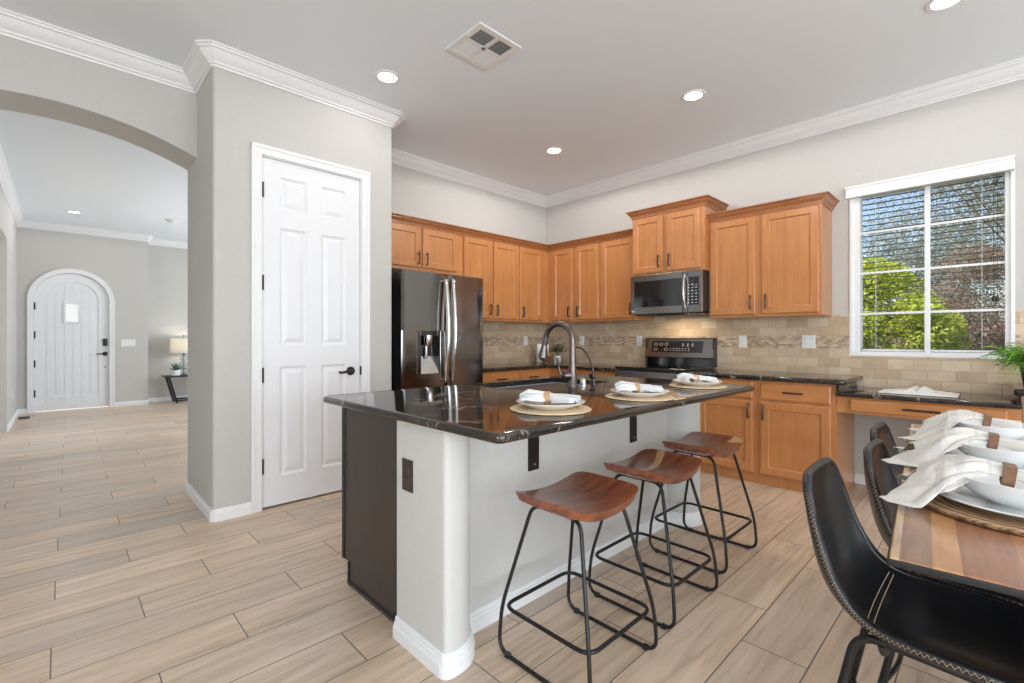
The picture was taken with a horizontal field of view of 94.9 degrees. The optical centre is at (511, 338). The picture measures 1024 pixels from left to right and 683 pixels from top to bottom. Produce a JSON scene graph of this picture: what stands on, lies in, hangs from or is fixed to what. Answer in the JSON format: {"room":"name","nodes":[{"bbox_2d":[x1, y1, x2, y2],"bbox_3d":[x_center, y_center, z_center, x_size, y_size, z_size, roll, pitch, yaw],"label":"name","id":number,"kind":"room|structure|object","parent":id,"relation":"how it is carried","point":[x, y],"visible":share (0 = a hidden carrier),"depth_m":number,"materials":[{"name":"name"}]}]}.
{"room":"kitchen","nodes":[
{"label":"kitchen","id":0,"kind":"room"},
{"bbox_2d":[0,184,16,431],"bbox_3d":[-5.624,-0.345,5.035,0.150,3.050,6.345,0,0,-44],"label":"wall","id":1,"kind":"structure","parent":0,"point":[8,227],"depth_m":6.03,"materials":[{"name":"paint"}]},
{"bbox_2d":[7,395,187,431],"bbox_3d":[-3.850,1.141,6.967,5.086,0.078,6.660,0,0,-44],"label":"baseboard","id":2,"kind":"structure","parent":1,"relation":"attached to","point":[157,399],"depth_m":8.32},
{"bbox_2d":[0,35,196,169],"bbox_3d":[-4.085,-0.345,1.873,4.711,3.050,0.345,0,0,-44],"label":"wall","id":3,"kind":"structure","parent":0,"point":[160,119],"depth_m":3.05,"materials":[{"name":"paint"}]},
{"bbox_2d":[17,227,187,408],"bbox_3d":[-6.065,-0.345,9.340,5.486,3.050,0.470,0,0,-44],"label":"wall","id":4,"kind":"structure","parent":0,"point":[148,284],"depth_m":8.32,"materials":[{"name":"paint"}]},
{"bbox_2d":[27,269,114,413],"bbox_3d":[-7.333,0.006,7.844,1.064,2.347,0.126,0,0,-44],"label":"door","id":5,"kind":"structure","parent":4,"relation":"in","point":[71,312],"depth_m":7.82,"materials":[{"name":"white"}]},
{"bbox_2d":[0,143,187,248],"bbox_3d":[-3.813,-1.815,7.004,5.191,0.110,6.660,0,0,-44],"label":"trim","id":6,"kind":"structure","parent":4,"relation":"attached to","point":[6,182],"depth_m":7.62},
{"bbox_2d":[121,339,134,346],"bbox_3d":[-6.791,0.070,8.308,0.200,0.125,0.009,0,0,-44],"label":"light switch","id":7,"kind":"object","parent":4,"relation":"attached to","point":[124,342],"visible":1,"depth_m":8.30,"materials":[{"name":"white plastic"}]},
{"bbox_2d":[188,67,391,508],"bbox_3d":[-1.753,-0.345,3.777,1.290,3.050,0.836,0,0,-44],"label":"wall","id":8,"kind":"structure","parent":0,"point":[234,111],"depth_m":3.19,"materials":[{"name":"paint"}]},
{"bbox_2d":[185,482,250,521],"bbox_3d":[-1.748,1.141,3.772,1.320,0.078,0.851,0,0,-44],"label":"baseboard","id":9,"kind":"structure","parent":8,"relation":"attached to","point":[213,515],"depth_m":3.12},
{"bbox_2d":[251,142,369,513],"bbox_3d":[-1.483,-0.076,3.504,0.861,2.513,0.172,0,0,-44],"label":"door","id":10,"kind":"structure","parent":8,"relation":"in","point":[310,216],"depth_m":3.44,"materials":[{"name":"white wood"}]},
{"bbox_2d":[0,7,1023,207],"bbox_3d":[0.348,-1.815,0.147,8.705,0.110,8.730,0,0,-44],"label":"trim","id":11,"kind":"structure","parent":8,"relation":"attached to","point":[203,55],"depth_m":3.43,"materials":[{"name":"paint"}]},
{"bbox_2d":[392,164,545,243],"bbox_3d":[-0.625,-0.345,5.402,2.819,3.050,0.190,0,0,-44],"label":"wall","id":12,"kind":"structure","parent":0,"point":[415,193],"depth_m":5.33,"materials":[{"name":"paint"}]},
{"bbox_2d":[392,222,461,275],"bbox_3d":[-0.983,-0.882,4.652,1.027,0.445,0.386,0,0,-44],"label":"upper cabinet","id":13,"kind":"object","parent":12,"relation":"attached to","point":[413,248],"visible":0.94,"depth_m":4.57,"materials":[{"name":"brown wood"}]},
{"bbox_2d":[462,236,517,321],"bbox_3d":[-0.320,-0.653,5.290,0.809,0.903,0.386,0,0,-44],"label":"upper cabinet","id":14,"kind":"object","parent":12,"relation":"attached to","point":[496,263],"visible":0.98,"depth_m":5.21,"materials":[{"name":"brown wood"}]},
{"bbox_2d":[392,212,632,251],"bbox_3d":[0.029,-1.118,4.605,2.421,0.078,1.305,0,0,-44],"label":"crown molding","id":15,"kind":"structure","parent":14,"relation":"attached to","point":[398,218],"depth_m":5.10,"materials":[{"name":"brown wood"}]},
{"bbox_2d":[483,322,545,363],"bbox_3d":[-0.172,0.054,5.698,1.735,0.532,0.010,0,0,-44],"label":"wall tile","id":16,"kind":"structure","parent":12,"relation":"attached to","point":[502,342],"depth_m":5.84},
{"bbox_2d":[503,247,547,322],"bbox_3d":[0.163,-0.653,5.755,0.528,0.903,0.386,0,0,-44],"label":"upper cabinet","id":17,"kind":"object","parent":12,"relation":"attached to","point":[532,264],"visible":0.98,"depth_m":5.63,"materials":[{"name":"brown wood"}]},
{"bbox_2d":[0,401,969,682],"bbox_3d":[-1.981,1.240,2.743,8.950,0.120,15.700,0,0,-44],"label":"floor","id":18,"kind":"structure","parent":0,"point":[110,572],"depth_m":2.18,"materials":[{"name":"tile"}]},
{"bbox_2d":[162,375,187,402],"bbox_3d":[-6.139,0.930,8.956,0.825,0.500,0.420,0,0,-44],"label":"side table","id":19,"kind":"object","parent":18,"relation":"on","point":[167,377],"visible":0.49,"depth_m":8.73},
{"bbox_2d":[170,363,183,375],"bbox_3d":[-6.208,0.551,8.719,0.218,0.258,0.249,0,0,-22],"label":"potted plant","id":20,"kind":"object","parent":19,"relation":"on","point":[175,371],"visible":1,"depth_m":8.66,"materials":[{"name":"green plant"}]},
{"bbox_2d":[169,335,187,374],"bbox_3d":[-6.216,0.297,8.896,0.444,0.765,0.444,0,0,-44],"label":"table lamp","id":21,"kind":"object","parent":19,"relation":"on","point":[177,345],"visible":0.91,"depth_m":8.72,"materials":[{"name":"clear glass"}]},
{"bbox_2d":[392,269,482,389],"bbox_3d":[-0.822,0.299,4.446,0.890,1.762,0.834,0,0,-44],"label":"refrigerator","id":22,"kind":"object","parent":18,"relation":"on","point":[437,318],"visible":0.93,"depth_m":4.14,"materials":[{"name":"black metal"}]},
{"bbox_2d":[483,370,517,381],"bbox_3d":[-0.332,0.757,5.073,0.578,0.845,0.665,0,0,-44],"label":"base cabinet","id":23,"kind":"object","parent":18,"relation":"on","point":[498,375],"visible":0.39,"depth_m":4.87,"materials":[{"name":"brown wood"}]},
{"bbox_2d":[342,383,702,679],"bbox_3d":[0.236,0.747,2.604,2.056,0.867,1.165,0,0,-44],"label":"kitchen island","id":24,"kind":"object","parent":18,"relation":"on","point":[433,520],"visible":0.59,"depth_m":2.03,"materials":[{"name":"white paint"}]},
{"bbox_2d":[404,466,408,484],"bbox_3d":[-0.406,0.525,1.806,0.004,0.072,0.030,0,0,-44],"label":"receptacle","id":25,"kind":"object","parent":24,"relation":"attached to","point":[406,468],"depth_m":1.80,"materials":[{"name":"brown plastic"}]},
{"bbox_2d":[402,458,412,492],"bbox_3d":[-0.403,0.525,1.809,0.006,0.122,0.074,0,0,-44],"label":"outlet","id":26,"kind":"object","parent":24,"relation":"attached to","point":[407,463],"depth_m":1.80,"materials":[{"name":"brown metal"}]},
{"bbox_2d":[323,374,754,443],"bbox_3d":[0.267,0.296,2.568,2.097,0.033,1.294,0,0,-44],"label":"island countertop","id":27,"kind":"structure","parent":24,"relation":"on","point":[479,411],"depth_m":2.01,"materials":[{"name":"stone"}]},
{"bbox_2d":[497,382,581,387],"bbox_3d":[0.188,0.411,2.970,0.830,0.193,0.522,0,0,-44],"label":"sink","id":28,"kind":"object","parent":27,"relation":"in","point":[549,382],"visible":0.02,"depth_m":3.25,"materials":[{"name":"metal"}]},
{"bbox_2d":[510,404,590,415],"bbox_3d":[0.153,0.275,1.863,0.320,0.008,0.320,0,0,-44],"label":"placemat","id":29,"kind":"object","parent":27,"relation":"on","point":[520,408],"visible":0.72,"depth_m":1.77,"materials":[{"name":"wicker"}]},
{"bbox_2d":[516,399,585,409],"bbox_3d":[0.153,0.257,1.863,0.275,0.028,0.275,0,0,-44],"label":"dinner plate","id":30,"kind":"object","parent":29,"relation":"on","point":[539,405],"visible":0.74,"depth_m":1.79,"materials":[{"name":"white ceramic"}]},
{"bbox_2d":[519,389,580,403],"bbox_3d":[0.155,0.229,1.885,0.243,0.057,0.182,0,0,10],"label":"cloth napkin","id":31,"kind":"object","parent":30,"relation":"on","point":[529,394],"visible":0.89,"depth_m":1.84,"materials":[{"name":"white fabric"}]},
{"bbox_2d":[543,391,550,403],"bbox_3d":[0.141,0.235,1.879,0.024,0.052,0.073,0,0,10],"label":"napkin ring","id":32,"kind":"object","parent":31,"relation":"attached to","point":[546,394],"visible":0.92,"depth_m":1.85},
{"bbox_2d":[538,321,577,386],"bbox_3d":[0.260,0.086,2.807,0.112,0.387,0.277,0,0,-44],"label":"kitchen faucet","id":33,"kind":"object","parent":27,"relation":"on","point":[570,375],"visible":1,"depth_m":2.74,"materials":[{"name":"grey metal"}]},
{"bbox_2d":[576,346,596,383],"bbox_3d":[0.458,0.164,2.972,0.072,0.233,0.161,0,0,-44],"label":"tap","id":34,"kind":"object","parent":27,"relation":"on","point":[591,376],"visible":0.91,"depth_m":2.93,"materials":[{"name":"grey metal"}]},
{"bbox_2d":[605,393,674,401],"bbox_3d":[0.608,0.275,2.245,0.322,0.008,0.320,0,0,-44],"label":"placemat","id":35,"kind":"object","parent":27,"relation":"on","point":[615,396],"visible":0.72,"depth_m":2.14,"materials":[{"name":"wicker"}]},
{"bbox_2d":[610,388,668,397],"bbox_3d":[0.608,0.257,2.245,0.275,0.028,0.275,0,0,-44],"label":"dinner plate","id":36,"kind":"object","parent":35,"relation":"on","point":[643,394],"visible":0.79,"depth_m":2.17,"materials":[{"name":"white ceramic"}]},
{"bbox_2d":[615,381,663,391],"bbox_3d":[0.609,0.230,2.259,0.240,0.060,0.172,0,0,0],"label":"cloth napkin","id":37,"kind":"object","parent":36,"relation":"on","point":[621,385],"visible":0.93,"depth_m":2.22,"materials":[{"name":"white fabric"}]},
{"bbox_2d":[632,382,639,392],"bbox_3d":[0.596,0.235,2.261,0.024,0.052,0.074,0,0,0],"label":"napkin ring","id":38,"kind":"object","parent":37,"relation":"attached to","point":[637,384],"visible":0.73,"depth_m":2.23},
{"bbox_2d":[669,383,726,388],"bbox_3d":[1.093,0.275,2.766,0.322,0.008,0.320,0,0,-44],"label":"placemat","id":39,"kind":"object","parent":27,"relation":"on","point":[678,385],"visible":0.8,"depth_m":2.68,"materials":[{"name":"wicker"}]},
{"bbox_2d":[673,379,722,385],"bbox_3d":[1.093,0.257,2.766,0.275,0.028,0.275,0,0,-44],"label":"dinner plate","id":40,"kind":"object","parent":39,"relation":"on","point":[687,382],"visible":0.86,"depth_m":2.68,"materials":[{"name":"white ceramic"}]},
{"bbox_2d":[677,373,718,381],"bbox_3d":[1.093,0.230,2.780,0.240,0.060,0.172,0,0,-6],"label":"cloth napkin","id":41,"kind":"object","parent":40,"relation":"on","point":[680,376],"visible":0.94,"depth_m":2.75,"materials":[{"name":"white fabric"}]},
{"bbox_2d":[690,374,698,381],"bbox_3d":[1.080,0.235,2.781,0.024,0.052,0.074,0,0,-6],"label":"napkin ring","id":42,"kind":"object","parent":41,"relation":"attached to","point":[695,375],"visible":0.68,"depth_m":2.76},
{"bbox_2d":[518,368,549,378],"bbox_3d":[0.283,0.757,5.664,1.123,0.845,0.665,0,0,-44],"label":"base cabinet","id":43,"kind":"object","parent":18,"relation":"on","point":[545,372],"visible":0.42,"depth_m":5.22,"materials":[{"name":"brown wood"}]},
{"bbox_2d":[483,361,623,371],"bbox_3d":[0.372,0.315,5.151,1.709,0.038,1.531,0,0,-44],"label":"countertop","id":44,"kind":"structure","parent":43,"relation":"on","point":[520,365],"depth_m":5.23,"materials":[{"name":"stone"}]},
{"bbox_2d":[536,344,548,362],"bbox_3d":[0.386,0.178,5.936,0.150,0.235,0.056,0,0,-14],"label":"box","id":45,"kind":"object","parent":44,"relation":"on","point":[538,346],"visible":0.49,"depth_m":5.90,"materials":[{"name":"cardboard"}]},
{"bbox_2d":[540,355,552,362],"bbox_3d":[0.411,0.247,5.756,0.188,0.098,0.188,0,0,-44],"label":"fruit bowl","id":46,"kind":"object","parent":44,"relation":"on","point":[549,358],"visible":0.71,"depth_m":5.71,"materials":[{"name":"brown wood"}]},
{"bbox_2d":[550,344,565,362],"bbox_3d":[0.563,0.176,5.837,0.219,0.239,0.228,0,0,-44],"label":"potted plant","id":47,"kind":"object","parent":44,"relation":"on","point":[555,349],"visible":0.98,"depth_m":5.82,"materials":[{"name":"green plant"}]},
{"bbox_2d":[498,471,657,682],"bbox_3d":[0.246,0.869,1.763,0.429,0.622,0.434,0,0,-44],"label":"bar stool","id":48,"kind":"object","parent":18,"relation":"on","point":[583,496],"visible":1,"depth_m":1.75,"materials":[{"name":"brown wood"}]},
{"bbox_2d":[550,368,614,376],"bbox_3d":[0.958,0.757,5.293,0.664,0.845,0.922,0,0,-44],"label":"base cabinet","id":49,"kind":"object","parent":18,"relation":"on","point":[553,371],"visible":0.02,"depth_m":5.09,"materials":[{"name":"brown wood"}]},
{"bbox_2d":[588,449,718,629],"bbox_3d":[0.652,0.869,2.175,0.429,0.622,0.434,0,0,-44],"label":"bar stool","id":50,"kind":"object","parent":18,"relation":"on","point":[655,466],"visible":0.96,"depth_m":2.15,"materials":[{"name":"brown wood"}]},
{"bbox_2d":[615,338,716,379],"bbox_3d":[1.509,0.584,4.665,0.737,1.192,0.747,0,0,-44],"label":"range","id":51,"kind":"object","parent":18,"relation":"on","point":[666,358],"visible":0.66,"depth_m":4.72,"materials":[{"name":"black metal"}]},
{"bbox_2d":[615,364,713,371],"bbox_3d":[1.506,0.282,4.662,0.605,0.020,0.739,0,0,-44],"label":"cooktop","id":52,"kind":"object","parent":51,"relation":"in","point":[640,367],"depth_m":4.57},
{"bbox_2d":[649,431,757,574],"bbox_3d":[1.065,0.869,2.621,0.429,0.622,0.434,0,0,-44],"label":"bar stool","id":53,"kind":"object","parent":18,"relation":"on","point":[703,444],"visible":0.98,"depth_m":2.59,"materials":[{"name":"brown wood"}]},
{"bbox_2d":[700,378,758,482],"bbox_3d":[1.994,0.757,4.216,0.664,0.845,0.566,0,0,-44],"label":"base cabinet","id":54,"kind":"object","parent":18,"relation":"on","point":[734,415],"visible":0.51,"depth_m":3.94,"materials":[{"name":"brown wood"}]},
{"bbox_2d":[688,369,862,384],"bbox_3d":[2.211,0.315,4.008,0.644,0.038,1.170,0,0,-44],"label":"countertop","id":55,"kind":"structure","parent":54,"relation":"on","point":[813,378],"depth_m":3.81,"materials":[{"name":"stone"}]},
{"bbox_2d":[757,380,853,491],"bbox_3d":[2.380,0.757,3.816,0.664,0.845,0.542,0,0,-44],"label":"base cabinet","id":56,"kind":"object","parent":18,"relation":"on","point":[799,425],"visible":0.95,"depth_m":3.63,"materials":[{"name":"brown wood"}]},
{"bbox_2d":[869,422,902,479],"bbox_3d":[1.764,0.777,1.870,0.456,0.806,0.531,0,0,-44],"label":"dining chair","id":57,"kind":"object","parent":18,"relation":"on","point":[881,430],"visible":0.21,"depth_m":2.12,"materials":[{"name":"black leather"}]},
{"bbox_2d":[802,457,1023,682],"bbox_3d":[1.090,0.777,1.235,0.456,0.806,0.531,0,0,-45],"label":"dining chair","id":58,"kind":"object","parent":18,"relation":"on","point":[969,635],"visible":1,"depth_m":1.27,"materials":[{"name":"black leather"}]},
{"bbox_2d":[863,439,1023,682],"bbox_3d":[1.466,0.777,1.510,0.456,0.806,0.531,0,0,-45],"label":"dining chair","id":59,"kind":"object","parent":18,"relation":"on","point":[880,476],"visible":0.41,"depth_m":1.55,"materials":[{"name":"black leather"}]},
{"bbox_2d":[886,424,1023,598],"bbox_3d":[1.706,0.800,1.306,0.950,0.760,1.900,0,0,41],"label":"dining table","id":60,"kind":"object","parent":18,"relation":"on","point":[924,540],"visible":0.46,"depth_m":0.93,"materials":[{"name":"brown wood"}]},
{"bbox_2d":[925,494,1023,535],"bbox_3d":[1.217,0.413,1.129,0.388,0.014,0.388,0,0,-44],"label":"placemat","id":61,"kind":"object","parent":60,"relation":"on","point":[981,517],"visible":0.27,"depth_m":1.08,"materials":[{"name":"wicker"}]},
{"bbox_2d":[939,485,1023,518],"bbox_3d":[1.217,0.394,1.129,0.320,0.022,0.320,0,0,-44],"label":"dinner plate","id":62,"kind":"object","parent":61,"relation":"on","point":[962,494],"visible":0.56,"depth_m":1.13,"materials":[{"name":"white ceramic"}]},
{"bbox_2d":[879,454,1023,507],"bbox_3d":[1.146,0.354,1.184,0.328,0.120,0.310,0,0,43],"label":"cloth napkin","id":63,"kind":"object","parent":62,"relation":"on","point":[947,472],"visible":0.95,"depth_m":1.16,"materials":[{"name":"beige fabric"}]},
{"bbox_2d":[999,462,1017,487],"bbox_3d":[1.193,0.326,1.129,0.029,0.049,0.052,0,0,43],"label":"napkin ring","id":64,"kind":"object","parent":63,"relation":"attached to","point":[1010,471],"visible":0.99,"depth_m":1.11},
{"bbox_2d":[964,469,1023,509],"bbox_3d":[1.217,0.366,1.129,0.235,0.062,0.235,0,0,-44],"label":"bowl","id":65,"kind":"object","parent":62,"relation":"on","point":[989,487],"visible":0.65,"depth_m":1.10,"materials":[{"name":"white ceramic"}]},
{"bbox_3d":[1.560,0.413,1.501,0.389,0.014,0.390,0,0,29],"label":"placemat","id":66,"kind":"object","parent":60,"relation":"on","visible":0},
{"bbox_2d":[943,448,1023,469],"bbox_3d":[1.560,0.394,1.501,0.320,0.022,0.320,0,0,-44],"label":"dinner plate","id":67,"kind":"object","parent":66,"relation":"on","point":[955,451],"visible":0.03,"depth_m":1.61,"materials":[{"name":"white ceramic"}]},
{"bbox_2d":[881,427,1023,466],"bbox_3d":[1.470,0.351,1.560,0.362,0.123,0.304,0,0,42],"label":"cloth napkin","id":68,"kind":"object","parent":67,"relation":"on","point":[930,447],"visible":0.94,"depth_m":1.52,"materials":[{"name":"beige fabric"}]},
{"bbox_2d":[986,432,999,448],"bbox_3d":[1.536,0.326,1.500,0.029,0.049,0.052,0,0,42],"label":"napkin ring","id":69,"kind":"object","parent":68,"relation":"attached to","point":[993,441],"visible":0.74,"depth_m":1.48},
{"bbox_2d":[957,443,1023,467],"bbox_3d":[1.560,0.366,1.501,0.235,0.062,0.235,0,0,-44],"label":"bowl","id":70,"kind":"object","parent":67,"relation":"on","point":[1002,454],"visible":0.46,"depth_m":1.44,"materials":[{"name":"white ceramic"}]},
{"bbox_3d":[1.917,0.413,1.873,0.389,0.014,0.390,0,0,12],"label":"placemat","id":71,"kind":"object","parent":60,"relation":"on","visible":0},
{"bbox_3d":[1.917,0.394,1.873,0.320,0.023,0.320,0,0,-44],"label":"dinner plate","id":72,"kind":"object","parent":71,"relation":"on","visible":0},
{"bbox_2d":[898,410,1021,439],"bbox_3d":[1.830,0.352,1.931,0.357,0.123,0.284,0,0,43],"label":"cloth napkin","id":73,"kind":"object","parent":72,"relation":"on","point":[948,419],"visible":0.95,"depth_m":1.91,"materials":[{"name":"beige fabric"}]},
{"bbox_2d":[982,414,991,426],"bbox_3d":[1.893,0.326,1.872,0.029,0.049,0.052,0,0,43],"label":"napkin ring","id":74,"kind":"object","parent":73,"relation":"attached to","point":[987,420],"visible":0.88,"depth_m":1.85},
{"bbox_2d":[956,420,1023,438],"bbox_3d":[1.917,0.366,1.873,0.235,0.062,0.235,0,0,-44],"label":"bowl","id":75,"kind":"object","parent":72,"relation":"on","point":[1009,433],"visible":0.36,"depth_m":1.79,"materials":[{"name":"white ceramic"}]},
{"bbox_2d":[1022,396,1023,422],"bbox_3d":[3.538,0.757,2.612,0.664,0.845,0.958,0,0,-44],"label":"base cabinet","id":76,"kind":"object","parent":18,"relation":"on","point":[1022,396],"visible":0.1,"depth_m":2.77,"materials":[{"name":"brown wood"}]},
{"bbox_2d":[1012,382,1023,395],"bbox_3d":[3.551,0.315,2.616,0.644,0.038,1.045,0,0,-44],"label":"countertop","id":77,"kind":"structure","parent":76,"relation":"on","point":[1018,389],"depth_m":2.79,"materials":[{"name":"stone"}]},
{"bbox_2d":[976,342,1023,386],"bbox_3d":[3.151,0.153,2.801,0.566,0.284,0.522,0,0,-23],"label":"potted fern","id":78,"kind":"object","parent":77,"relation":"on","point":[1016,356],"visible":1,"depth_m":2.82,"materials":[{"name":"green plant"}]},
{"bbox_2d":[1019,364,1023,386],"bbox_3d":[3.149,0.225,2.792,0.190,0.142,0.189,0,0,-44],"label":"pot","id":79,"kind":"object","parent":78,"relation":"on","point":[1021,371],"depth_m":2.83,"materials":[{"name":"ceramic"}]},
{"bbox_2d":[0,0,1023,242],"bbox_3d":[-2.017,-1.930,2.708,8.850,0.120,15.700,0,0,-44],"label":"ceiling","id":80,"kind":"structure","parent":0,"point":[603,83],"depth_m":3.22,"materials":[{"name":"paint"}]},
{"bbox_2d":[166,219,178,222],"bbox_3d":[-5.357,-1.853,7.405,0.170,0.034,0.170,0,0,-44],"label":"smoke detector","id":81,"kind":"object","parent":80,"relation":"attached to","point":[167,220],"visible":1,"depth_m":7.37,"materials":[{"name":"white plastic"}]},
{"bbox_2d":[374,70,399,83],"bbox_3d":[-0.888,-1.867,3.352,0.180,0.006,0.180,0,0,-44],"label":"recessed light","id":82,"kind":"object","parent":80,"relation":"in","point":[384,76],"visible":1,"depth_m":3.34,"materials":[{"name":"white"}]},
{"bbox_2d":[445,22,521,70],"bbox_3d":[-0.183,-1.862,3.013,0.350,0.016,0.352,0,0,-44],"label":"ceiling vent","id":83,"kind":"object","parent":80,"relation":"in","point":[481,46],"visible":1,"depth_m":3.00,"materials":[{"name":"white plastic"}]},
{"bbox_2d":[545,147,562,153],"bbox_3d":[0.417,-1.867,4.659,0.180,0.006,0.180,0,0,-44],"label":"recessed light","id":84,"kind":"object","parent":80,"relation":"in","point":[551,150],"visible":1,"depth_m":4.65,"materials":[{"name":"white"}]},
{"bbox_2d":[681,89,705,101],"bbox_3d":[1.394,-1.867,3.606,0.180,0.006,0.180,0,0,-44],"label":"recessed light","id":85,"kind":"object","parent":80,"relation":"in","point":[697,94],"visible":1,"depth_m":3.60,"materials":[{"name":"white"}]},
{"bbox_2d":[925,0,962,11],"bbox_3d":[2.400,-1.867,2.594,0.180,0.006,0.180,0,0,-44],"label":"recessed light","id":86,"kind":"object","parent":80,"relation":"in","point":[932,5],"visible":1,"depth_m":2.62,"materials":[{"name":"white"}]},
{"bbox_2d":[546,79,1023,482],"bbox_3d":[1.119,-0.345,5.727,0.145,3.050,15.700,0,0,-44],"label":"wall","id":87,"kind":"structure","parent":0,"point":[987,124],"depth_m":3.90,"materials":[{"name":"paint"}]},
{"bbox_2d":[533,243,610,323],"bbox_3d":[0.705,-0.653,5.770,0.386,0.903,1.114,0,0,-44],"label":"upper cabinet","id":88,"kind":"object","parent":87,"relation":"attached to","point":[574,274],"visible":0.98,"depth_m":5.53,"materials":[{"name":"brown wood"}]},
{"bbox_2d":[601,237,652,321],"bbox_3d":[1.253,-0.653,5.200,0.386,0.903,0.465,0,0,-44],"label":"upper cabinet","id":89,"kind":"object","parent":87,"relation":"attached to","point":[616,255],"visible":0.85,"depth_m":5.11,"materials":[{"name":"brown wood"}]},
{"bbox_2d":[625,194,728,276],"bbox_3d":[1.644,-0.975,4.727,0.479,0.670,0.865,0,0,-44],"label":"upper cabinet","id":90,"kind":"object","parent":87,"relation":"attached to","point":[671,237],"visible":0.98,"depth_m":4.54,"materials":[{"name":"brown wood"}]},
{"bbox_2d":[631,269,708,316],"bbox_3d":[1.627,-0.435,4.705,0.516,0.406,0.744,0,0,-44],"label":"microwave","id":91,"kind":"object","parent":90,"relation":"attached to","point":[683,293],"visible":0.95,"depth_m":4.52,"materials":[{"name":"silver metal"}]},
{"bbox_2d":[707,191,839,318],"bbox_3d":[2.273,-0.675,4.141,0.386,0.963,0.957,0,0,-44],"label":"upper cabinet","id":92,"kind":"object","parent":87,"relation":"attached to","point":[773,259],"visible":1,"depth_m":3.99,"materials":[{"name":"brown wood"}]},
{"bbox_2d":[546,310,1023,394],"bbox_3d":[2.683,0.043,3.990,0.010,0.725,6.430,0,0,-44],"label":"wall tile","id":93,"kind":"structure","parent":87,"relation":"attached to","point":[773,344],"depth_m":4.20,"materials":[{"name":"tile"}]},
{"bbox_2d":[579,336,583,344],"bbox_3d":[0.868,0.020,5.862,0.009,0.116,0.072,0,0,-44],"label":"light switch","id":94,"kind":"object","parent":93,"relation":"attached to","point":[581,338],"visible":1,"depth_m":5.86,"materials":[{"name":"white plastic"}]},
{"bbox_2d":[636,336,641,345],"bbox_3d":[1.430,0.020,5.279,0.008,0.116,0.072,0,0,-44],"label":"wall outlet","id":95,"kind":"object","parent":93,"relation":"attached to","point":[638,338],"visible":1,"depth_m":5.28,"materials":[{"name":"white plastic"}]},
{"bbox_2d":[739,336,746,347],"bbox_3d":[2.199,0.025,4.480,0.009,0.116,0.072,0,0,-44],"label":"light switch","id":96,"kind":"object","parent":93,"relation":"attached to","point":[742,339],"visible":1,"depth_m":4.47,"materials":[{"name":"white plastic"}]},
{"bbox_2d":[802,335,814,348],"bbox_3d":[2.578,0.025,4.086,0.008,0.116,0.102,0,0,-44],"label":"wall outlet","id":97,"kind":"object","parent":93,"relation":"attached to","point":[808,341],"visible":1,"depth_m":4.08,"materials":[{"name":"white plastic"}]},
{"bbox_2d":[855,473,865,484],"bbox_3d":[3.130,1.141,3.523,0.015,0.078,0.916,0,0,-44],"label":"baseboard","id":98,"kind":"structure","parent":87,"relation":"attached to","point":[859,478],"depth_m":3.82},
{"bbox_2d":[837,396,1021,422],"bbox_3d":[2.887,0.474,3.289,0.664,0.116,0.916,0,0,-44],"label":"drawer unit","id":99,"kind":"object","parent":87,"relation":"attached to","point":[878,407],"visible":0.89,"depth_m":3.13,"materials":[{"name":"brown wood"}]},
{"bbox_2d":[836,382,1021,409],"bbox_3d":[2.894,0.375,3.296,0.646,0.080,0.916,0,0,-44],"label":"desktop","id":100,"kind":"object","parent":99,"relation":"on","point":[849,390],"visible":0.68,"depth_m":3.11,"materials":[{"name":"stone"}]},
{"bbox_2d":[877,386,961,397],"bbox_3d":[2.835,0.360,3.277,0.284,0.046,0.424,0,0,-44],"label":"open book","id":101,"kind":"object","parent":100,"relation":"on","point":[915,390],"visible":1,"depth_m":3.20,"materials":[{"name":"paper"}]},
{"bbox_2d":[849,160,1014,358],"bbox_3d":[3.160,-0.540,3.589,0.148,1.360,0.937,0,0,-44],"label":"window","id":102,"kind":"structure","parent":87,"relation":"in","point":[856,273],"depth_m":3.56,"materials":[{"name":"plastic"}]},
{"bbox_2d":[844,155,1014,352],"bbox_3d":[3.123,-0.573,3.571,0.179,1.342,0.958,0,0,-44],"label":"window blind","id":103,"kind":"object","parent":102,"relation":"attached to","point":[1002,164],"visible":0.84,"depth_m":3.53,"materials":[{"name":"white plastic"}]},
{"label":"outside","id":104,"kind":"structure","parent":0,"visible":0},
{"bbox_3d":[16.194,1.430,15.585,35.050,0.200,50.000,0,0,-44],"label":"ground","id":105,"kind":"structure","parent":104,"visible":0},
{"bbox_2d":[863,256,973,352],"bbox_3d":[4.957,0.074,6.522,1.482,2.522,2.068,0,0,-32],"label":"shrub","id":106,"kind":"object","parent":105,"relation":"on","point":[940,336],"visible":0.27,"depth_m":6.10,"materials":[{"name":"green plant"}]},
{"bbox_2d":[863,184,1004,304],"bbox_3d":[10.817,-1.399,12.067,4.591,5.460,4.871,0,0,42],"label":"shade tree","id":107,"kind":"object","parent":105,"relation":"on","point":[915,244],"visible":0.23,"depth_m":11.68,"materials":[{"name":"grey plant"}]},
{"bbox_2d":[866,323,1004,352],"bbox_3d":[18.112,0.355,18.819,0.200,1.950,38.000,0,0,-44],"label":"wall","id":108,"kind":"structure","parent":105,"relation":"on","point":[975,323],"depth_m":18.37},
{"bbox_2d":[866,174,1004,284],"bbox_3d":[8.733,-1.866,7.413,5.157,6.395,5.391,0,0,-41],"label":"tree","id":109,"kind":"object","parent":105,"relation":"on","point":[966,185],"visible":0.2,"depth_m":8.39,"materials":[{"name":"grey plant"}]},
{"bbox_2d":[868,329,1003,352],"bbox_3d":[16.817,0.405,17.123,2.188,1.836,10.969,0,0,-44],"label":"hedge","id":110,"kind":"object","parent":105,"relation":"on","point":[983,329],"visible":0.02,"depth_m":18.05,"materials":[{"name":"green plant"}]},
{"bbox_2d":[915,240,1004,352],"bbox_3d":[7.061,-0.049,6.667,1.720,2.768,2.307,0,0,-44],"label":"shrub","id":111,"kind":"object","parent":105,"relation":"on","point":[978,335],"visible":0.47,"depth_m":6.67,"materials":[{"name":"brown plant"}]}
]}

